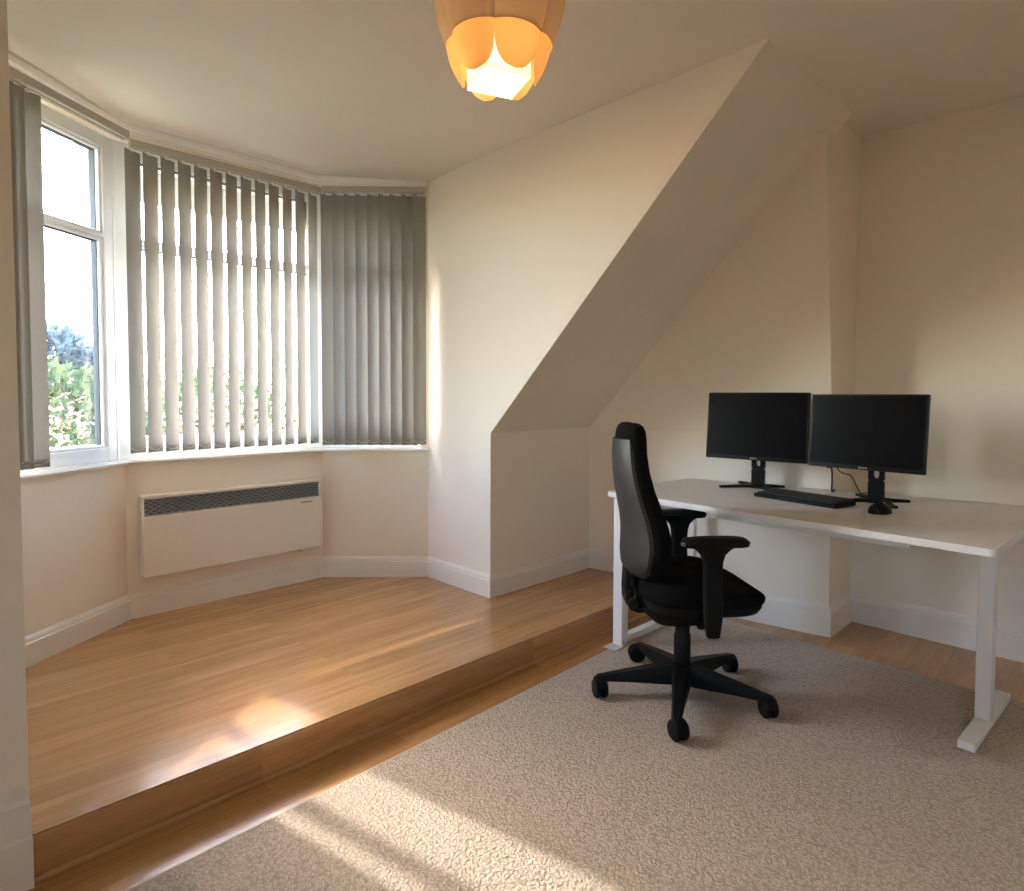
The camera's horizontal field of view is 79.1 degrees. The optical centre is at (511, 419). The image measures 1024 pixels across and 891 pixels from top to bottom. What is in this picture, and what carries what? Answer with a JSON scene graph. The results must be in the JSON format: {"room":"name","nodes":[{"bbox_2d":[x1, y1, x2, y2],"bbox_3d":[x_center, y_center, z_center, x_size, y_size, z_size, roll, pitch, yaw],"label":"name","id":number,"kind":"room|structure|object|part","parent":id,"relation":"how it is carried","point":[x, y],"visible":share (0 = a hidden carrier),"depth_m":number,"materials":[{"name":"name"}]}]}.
{"room":"home office","nodes":[
{"label":"home office","id":0,"kind":"room"},
{"bbox_2d":[0,0,28,797],"bbox_3d":[-1.927,-0.183,0.960,1.809,2.800,0.140,-2,3,-45],"label":"wall","id":1,"kind":"structure","parent":0,"point":[14,769],"depth_m":1.54,"materials":[{"name":"beige paint"}]},
{"bbox_2d":[0,787,33,890],"bbox_3d":[-1.870,1.086,0.950,1.811,0.258,0.030,-2,3,-45],"label":"baseboard","id":2,"kind":"structure","parent":1,"relation":"attached to","point":[16,838],"depth_m":1.55,"materials":[{"name":"white paint"}]},
{"bbox_2d":[34,613,645,883],"bbox_3d":[-0.130,1.148,2.680,3.086,0.015,0.011,-2,3,-45],"label":"trim","id":3,"kind":"structure","parent":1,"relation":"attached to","point":[77,861],"depth_m":2.05,"materials":[{"name":"brown wood"}]},
{"bbox_2d":[14,83,127,636],"bbox_3d":[-2.096,-0.254,2.784,0.220,2.800,0.795,1,2,9],"label":"wall","id":4,"kind":"structure","parent":0,"point":[74,539],"depth_m":2.81,"materials":[{"name":"beige paint"}]},
{"bbox_2d":[20,104,128,479],"bbox_3d":[-2.030,-0.564,2.733,0.142,1.607,0.739,1,2,9],"label":"window","id":5,"kind":"structure","parent":4,"relation":"in","point":[101,454],"depth_m":3.01,"materials":[{"name":"white plastic"}]},
{"bbox_2d":[9,66,128,469],"bbox_3d":[-1.927,-0.595,2.684,0.044,1.579,0.705,1,2,9],"label":"vertical blind","id":6,"kind":"object","parent":5,"relation":"attached to","point":[25,106],"visible":0.64,"depth_m":2.52,"materials":[{"name":"grey fabric"}]},
{"bbox_3d":[-2.061,-1.100,2.737,0.052,0.416,0.557,1,2,9],"label":"sash","id":7,"kind":"part","parent":5,"relation":"part of","materials":[{"name":"white plastic"}]},
{"bbox_3d":[-2.063,-0.362,2.766,0.052,1.021,0.557,1,2,9],"label":"sash","id":8,"kind":"part","parent":5,"relation":"part of","materials":[{"name":"clear glass"}]},
{"bbox_2d":[67,143,295,231],"bbox_3d":[-1.475,-1.344,3.832,2.050,0.220,0.544,-1,3,-28],"label":"sky","id":9,"kind":"structure","parent":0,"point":[78,169],"depth_m":3.50,"materials":[{"name":"white"}]},
{"bbox_2d":[114,134,322,593],"bbox_3d":[-1.627,-0.283,3.545,1.226,2.800,0.220,-2,3,-45],"label":"wall","id":10,"kind":"structure","parent":0,"point":[165,477],"depth_m":3.38,"materials":[{"name":"beige paint"}]},
{"bbox_2d":[111,139,123,459],"bbox_3d":[-2.003,-0.590,3.110,0.088,1.585,0.027,1,3,27],"label":"trim","id":11,"kind":"structure","parent":10,"relation":"attached to","point":[114,178],"depth_m":3.09,"materials":[{"name":"white plastic"}]},
{"bbox_2d":[8,51,427,189],"bbox_3d":[-1.423,-1.438,3.211,2.129,0.107,0.475,-2,3,-45],"label":"trim","id":12,"kind":"structure","parent":10,"relation":"attached to","point":[15,61],"depth_m":3.31,"materials":[{"name":"white paint"}]},
{"bbox_2d":[117,141,322,464],"bbox_3d":[-1.581,-0.592,3.478,1.103,1.607,0.142,-2,3,-45],"label":"window","id":13,"kind":"structure","parent":10,"relation":"in","point":[204,454],"depth_m":3.33,"materials":[{"name":"white plastic"}]},
{"bbox_2d":[124,138,321,453],"bbox_3d":[-1.516,-0.610,3.387,1.025,1.532,0.051,-2,3,-45],"label":"vertical blind","id":14,"kind":"object","parent":13,"relation":"attached to","point":[131,158],"visible":1,"depth_m":3.32,"materials":[{"name":"grey fabric"}]},
{"bbox_3d":[-1.519,0.134,3.410,1.011,0.017,0.043,-2,3,-45],"label":"bead chain","id":15,"kind":"part","parent":14,"relation":"part of","materials":[{"name":"white plastic"}]},
{"bbox_3d":[-1.604,-1.128,3.484,0.977,0.416,0.052,-2,3,-45],"label":"sash","id":16,"kind":"part","parent":13,"relation":"part of","materials":[{"name":"white plastic"}]},
{"bbox_3d":[-1.606,-0.403,3.512,0.977,0.994,0.052,-2,3,-45],"label":"sash","id":17,"kind":"part","parent":13,"relation":"part of","materials":[{"name":"white plastic"}]},
{"bbox_2d":[139,478,320,577],"bbox_3d":[-1.530,0.585,3.470,0.962,0.423,0.075,-2,3,-45],"label":"heater","id":18,"kind":"object","parent":10,"relation":"attached to","point":[180,531],"visible":1,"depth_m":3.39,"materials":[{"name":"white metal"}]},
{"bbox_2d":[144,482,318,515],"bbox_3d":[-1.513,0.433,3.449,0.942,0.084,0.020,-2,3,-45],"label":"grille","id":19,"kind":"object","parent":18,"relation":"attached to","point":[203,501],"depth_m":3.41,"materials":[{"name":"grey metal"}]},
{"bbox_2d":[317,191,323,447],"bbox_3d":[-1.205,-0.618,3.894,0.026,1.585,0.091,-1,2,-23],"label":"trim","id":20,"kind":"structure","parent":10,"relation":"attached to","point":[318,196],"depth_m":3.85,"materials":[{"name":"white plastic"}]},
{"bbox_2d":[26,568,641,875],"bbox_3d":[-0.690,1.070,3.252,3.103,0.124,1.593,-2,3,-45],"label":"wooden platform","id":21,"kind":"structure","parent":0,"point":[136,725],"depth_m":2.48,"materials":[{"name":"brown wood"}]},
{"bbox_2d":[320,184,428,556],"bbox_3d":[-0.893,-0.296,3.952,0.745,2.800,0.220,0,2,-1],"label":"wall","id":22,"kind":"structure","parent":0,"point":[375,503],"depth_m":3.88,"materials":[{"name":"beige paint"}]},
{"bbox_2d":[322,193,427,451],"bbox_3d":[-0.857,-0.605,3.870,0.677,1.607,0.142,0,2,-1],"label":"window","id":23,"kind":"structure","parent":22,"relation":"in","point":[327,448],"depth_m":3.84,"materials":[{"name":"white plastic"}]},
{"bbox_2d":[320,185,425,444],"bbox_3d":[-0.833,-0.622,3.759,0.622,1.555,0.058,0,2,-1],"label":"vertical blind","id":24,"kind":"object","parent":23,"relation":"attached to","point":[373,248],"visible":1,"depth_m":3.76,"materials":[{"name":"grey fabric"}]},
{"bbox_3d":[-0.835,0.134,3.785,0.616,0.017,0.050,0,2,-1],"label":"bead chain","id":25,"kind":"part","parent":24,"relation":"part of","materials":[{"name":"white plastic"}]},
{"bbox_2d":[7,0,1023,181],"bbox_3d":[0.297,-1.543,1.211,5.600,0.390,6.400,-2,3,-45],"label":"ceiling","id":26,"kind":"structure","parent":0,"point":[355,88],"depth_m":2.51,"materials":[{"name":"paint"}]},
{"bbox_2d":[433,0,565,100],"bbox_3d":[-0.043,-1.208,1.865,0.401,0.399,0.397,-2,3,-45],"label":"pendant lamp","id":27,"kind":"object","parent":26,"relation":"hanging from","point":[499,48],"visible":1,"depth_m":1.77,"materials":[{"name":"orange glass"}]},
{"bbox_3d":[-0.203,-1.227,1.875,0.073,0.214,0.191,0,2,3],"label":"shade panel","id":28,"kind":"part","parent":27,"relation":"part of","materials":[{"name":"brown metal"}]},
{"bbox_3d":[-0.132,-1.221,1.726,0.195,0.214,0.074,2,3,33],"label":"shade panel","id":29,"kind":"part","parent":27,"relation":"part of","materials":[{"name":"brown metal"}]},
{"bbox_3d":[0.033,-1.221,1.719,0.191,0.214,0.073,-1,2,-27],"label":"shade panel","id":30,"kind":"part","parent":27,"relation":"part of","materials":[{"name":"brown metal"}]},
{"bbox_3d":[0.127,-1.226,1.855,0.074,0.214,0.195,0,2,3],"label":"shade panel","id":31,"kind":"part","parent":27,"relation":"part of","materials":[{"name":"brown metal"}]},
{"bbox_2d":[28,615,1023,890],"bbox_3d":[0.500,1.269,1.107,5.800,0.100,6.000,-2,3,-45],"label":"floor","id":32,"kind":"structure","parent":0,"point":[122,868],"depth_m":2.24,"materials":[{"name":"brown wood"}]},
{"bbox_2d":[126,619,1023,890],"bbox_3d":[0.796,1.205,1.343,3.567,0.011,2.936,-2,3,-45],"label":"rug","id":33,"kind":"object","parent":32,"relation":"on","point":[861,780],"visible":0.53,"depth_m":1.94,"materials":[{"name":"beige carpet"}]},
{"bbox_2d":[591,422,778,741],"bbox_3d":[0.730,0.582,2.582,0.742,1.138,0.735,-2,3,-45],"label":"office chair","id":34,"kind":"object","parent":33,"relation":"on","point":[672,587],"visible":0.99,"depth_m":2.42,"materials":[{"name":"black fabric"}]},
{"bbox_3d":[0.508,1.051,2.584,0.334,0.078,0.078,0,2,-2],"label":"leg","id":35,"kind":"part","parent":34,"relation":"part of","materials":[{"name":"black plastic"}]},
{"bbox_3d":[0.491,0.738,2.495,0.044,0.044,0.028,0,2,-5],"label":"knob","id":36,"kind":"part","parent":34,"relation":"part of","materials":[{"name":"black plastic"}]},
{"bbox_2d":[615,422,671,580],"bbox_3d":[0.513,0.325,2.545,0.173,0.623,0.420,0,2,-5],"label":"chair backrest","id":37,"kind":"object","parent":34,"relation":"on","point":[645,547],"depth_m":2.41,"materials":[{"name":"black fabric"}]},
{"bbox_3d":[0.646,1.044,2.781,0.078,0.078,0.334,-1,2,-19],"label":"leg","id":38,"kind":"part","parent":34,"relation":"part of","materials":[{"name":"black plastic"}]},
{"bbox_3d":[0.647,1.059,2.397,0.078,0.078,0.334,1,2,18],"label":"leg","id":39,"kind":"part","parent":34,"relation":"part of","materials":[{"name":"black plastic"}]},
{"bbox_3d":[0.776,0.621,2.779,0.170,0.340,0.201,0,2,-5],"label":"armrest","id":40,"kind":"part","parent":34,"relation":"part of","materials":[{"name":"black plastic"}]},
{"bbox_2d":[631,555,765,609],"bbox_3d":[0.751,0.662,2.579,0.489,0.102,0.507,0,2,-4],"label":"seat cushion","id":41,"kind":"object","parent":34,"relation":"on","point":[682,587],"depth_m":2.37,"materials":[{"name":"black fabric"}]},
{"bbox_3d":[0.725,0.785,2.409,0.050,0.014,0.140,0,2,-5],"label":"height lever","id":42,"kind":"part","parent":34,"relation":"part of","materials":[{"name":"black plastic"}]},
{"bbox_3d":[0.873,1.047,2.710,0.334,0.078,0.078,-1,3,-37],"label":"leg","id":43,"kind":"part","parent":34,"relation":"part of","materials":[{"name":"black plastic"}]},
{"bbox_3d":[0.738,0.637,2.374,0.170,0.340,0.201,0,2,-5],"label":"armrest","id":44,"kind":"part","parent":34,"relation":"part of","materials":[{"name":"black plastic"}]},
{"bbox_3d":[0.879,1.056,2.478,0.334,0.078,0.078,2,3,33],"label":"leg","id":45,"kind":"part","parent":34,"relation":"part of","materials":[{"name":"black plastic"}]},
{"bbox_2d":[603,478,1023,752],"bbox_3d":[1.387,0.758,2.915,1.117,0.762,1.635,-2,3,-45],"label":"desk","id":46,"kind":"object","parent":33,"relation":"on","point":[985,530],"visible":0.84,"depth_m":2.49,"materials":[{"name":"white laminate"}]},
{"bbox_3d":[0.508,1.129,3.079,0.075,0.004,0.075,-2,3,-45],"label":"foot plate","id":47,"kind":"part","parent":46,"relation":"part of","materials":[{"name":"plastic"}]},
{"bbox_3d":[0.548,0.762,3.108,0.054,0.736,0.054,-2,3,-45],"label":"leg","id":48,"kind":"part","parent":46,"relation":"part of","materials":[{"name":"white metal"}]},
{"bbox_3d":[0.798,1.101,3.361,0.641,0.035,0.043,-2,3,-44],"label":"floor rail","id":49,"kind":"part","parent":46,"relation":"part of","materials":[{"name":"white metal"}]},
{"bbox_3d":[1.043,0.745,3.581,0.035,0.736,0.035,-2,3,-45],"label":"leg","id":50,"kind":"part","parent":46,"relation":"part of","materials":[{"name":"white metal"}]},
{"bbox_2d":[706,392,810,489],"bbox_3d":[1.301,0.111,3.266,0.262,0.504,0.522,-2,3,-45],"label":"monitor","id":51,"kind":"object","parent":46,"relation":"on","point":[762,427],"visible":1,"depth_m":3.22,"materials":[{"name":"black plastic"}]},
{"bbox_2d":[754,488,855,508],"bbox_3d":[1.352,0.362,2.882,0.165,0.030,0.405,-1,3,-32],"label":"keyboard","id":52,"kind":"object","parent":46,"relation":"on","point":[833,502],"visible":1,"depth_m":2.83,"materials":[{"name":"black plastic"}]},
{"bbox_2d":[808,394,930,508],"bbox_3d":[1.692,0.130,2.912,0.392,0.495,0.494,-2,3,-45],"label":"monitor","id":53,"kind":"object","parent":46,"relation":"on","point":[883,433],"visible":0.99,"depth_m":2.83,"materials":[{"name":"black plastic"}]},
{"bbox_2d":[868,502,891,514],"bbox_3d":[1.538,0.368,2.587,0.124,0.042,0.077,-1,3,-37],"label":"computer mouse","id":54,"kind":"object","parent":46,"relation":"on","point":[883,508],"visible":1,"depth_m":2.55,"materials":[{"name":"black plastic"}]},
{"bbox_3d":[1.797,0.780,2.345,0.060,0.700,0.050,-2,3,-42],"label":"leg","id":55,"kind":"part","parent":46,"relation":"part of","materials":[{"name":"white metal"}]},
{"bbox_2d":[490,428,589,574],"bbox_3d":[0.154,0.588,3.832,0.885,1.048,0.120,-2,3,-45],"label":"wall","id":56,"kind":"structure","parent":0,"point":[539,480],"depth_m":3.74,"materials":[{"name":"beige paint"}]},
{"bbox_2d":[25,548,613,667],"bbox_3d":[-0.740,0.935,3.538,3.312,0.125,0.988,-1,2,-24],"label":"baseboard","id":57,"kind":"structure","parent":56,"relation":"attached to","point":[43,644],"depth_m":3.57,"materials":[{"name":"white paint"}]},
{"bbox_2d":[428,38,768,574],"bbox_3d":[0.294,-0.310,3.096,0.100,2.900,2.414,-2,3,-45],"label":"wall","id":58,"kind":"structure","parent":0,"point":[520,233],"depth_m":3.28,"materials":[{"name":"beige paint"}]},
{"bbox_2d":[491,39,845,432],"bbox_3d":[0.756,-0.818,3.199,0.927,1.814,1.743,-2,3,-45],"label":"ceiling","id":59,"kind":"structure","parent":0,"point":[774,116],"depth_m":3.06,"materials":[{"name":"paint"}]},
{"bbox_2d":[589,107,851,604],"bbox_3d":[1.195,-0.259,3.618,1.633,2.762,0.300,2,3,44],"label":"wall","id":60,"kind":"structure","parent":0,"point":[760,322],"depth_m":3.41,"materials":[{"name":"beige paint"}]},
{"bbox_2d":[826,125,860,604],"bbox_3d":[1.676,-0.264,3.300,0.526,2.800,0.120,-2,3,-45],"label":"wall","id":61,"kind":"structure","parent":0,"point":[843,148],"depth_m":3.28,"materials":[{"name":"beige paint"}]},
{"bbox_2d":[850,96,1023,626],"bbox_3d":[3.184,-0.218,2.230,0.120,2.800,3.522,-2,3,-45],"label":"wall","id":62,"kind":"structure","parent":0,"point":[940,311],"depth_m":3.13,"materials":[{"name":"beige paint"}]},
{"bbox_2d":[735,591,1023,662],"bbox_3d":[2.794,1.089,2.509,4.376,0.165,0.392,2,3,39],"label":"baseboard","id":63,"kind":"structure","parent":62,"relation":"attached to","point":[941,626],"depth_m":3.28,"materials":[{"name":"white paint"}]},
{"label":"outside","id":64,"kind":"structure","parent":0,"visible":0},
{"bbox_3d":[-20.946,3.366,35.680,200.000,0.100,72.000,-2,3,-45],"label":"ground","id":65,"kind":"structure","parent":64,"visible":0},
{"bbox_2d":[47,319,92,383],"bbox_3d":[-22.345,-0.327,29.956,7.290,9.139,4.929,-2,3,-45],"label":"tree","id":66,"kind":"object","parent":65,"relation":"on","point":[69,346],"visible":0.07,"depth_m":29.41,"materials":[{"name":"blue plant"}]},
{"bbox_2d":[48,356,147,447],"bbox_3d":[-5.718,1.878,7.652,3.516,5.344,2.936,-2,3,-45],"label":"shrub","id":67,"kind":"object","parent":65,"relation":"on","point":[80,383],"visible":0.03,"depth_m":7.24,"materials":[{"name":"green plant"}]},
{"bbox_2d":[48,366,257,447],"bbox_3d":[-16.050,0.886,27.760,6.800,6.700,7.200,2,3,37],"label":"bush","id":68,"kind":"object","parent":65,"relation":"on","point":[60,436],"visible":0.09,"depth_m":25.75,"materials":[{"name":"green plant"}]},
{"bbox_2d":[145,365,297,434],"bbox_3d":[-5.944,2.292,12.415,4.838,6.835,3.709,-2,3,-45],"label":"shrub","id":69,"kind":"object","parent":65,"relation":"on","point":[211,367],"visible":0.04,"depth_m":11.98,"materials":[{"name":"green plant"}]}
]}

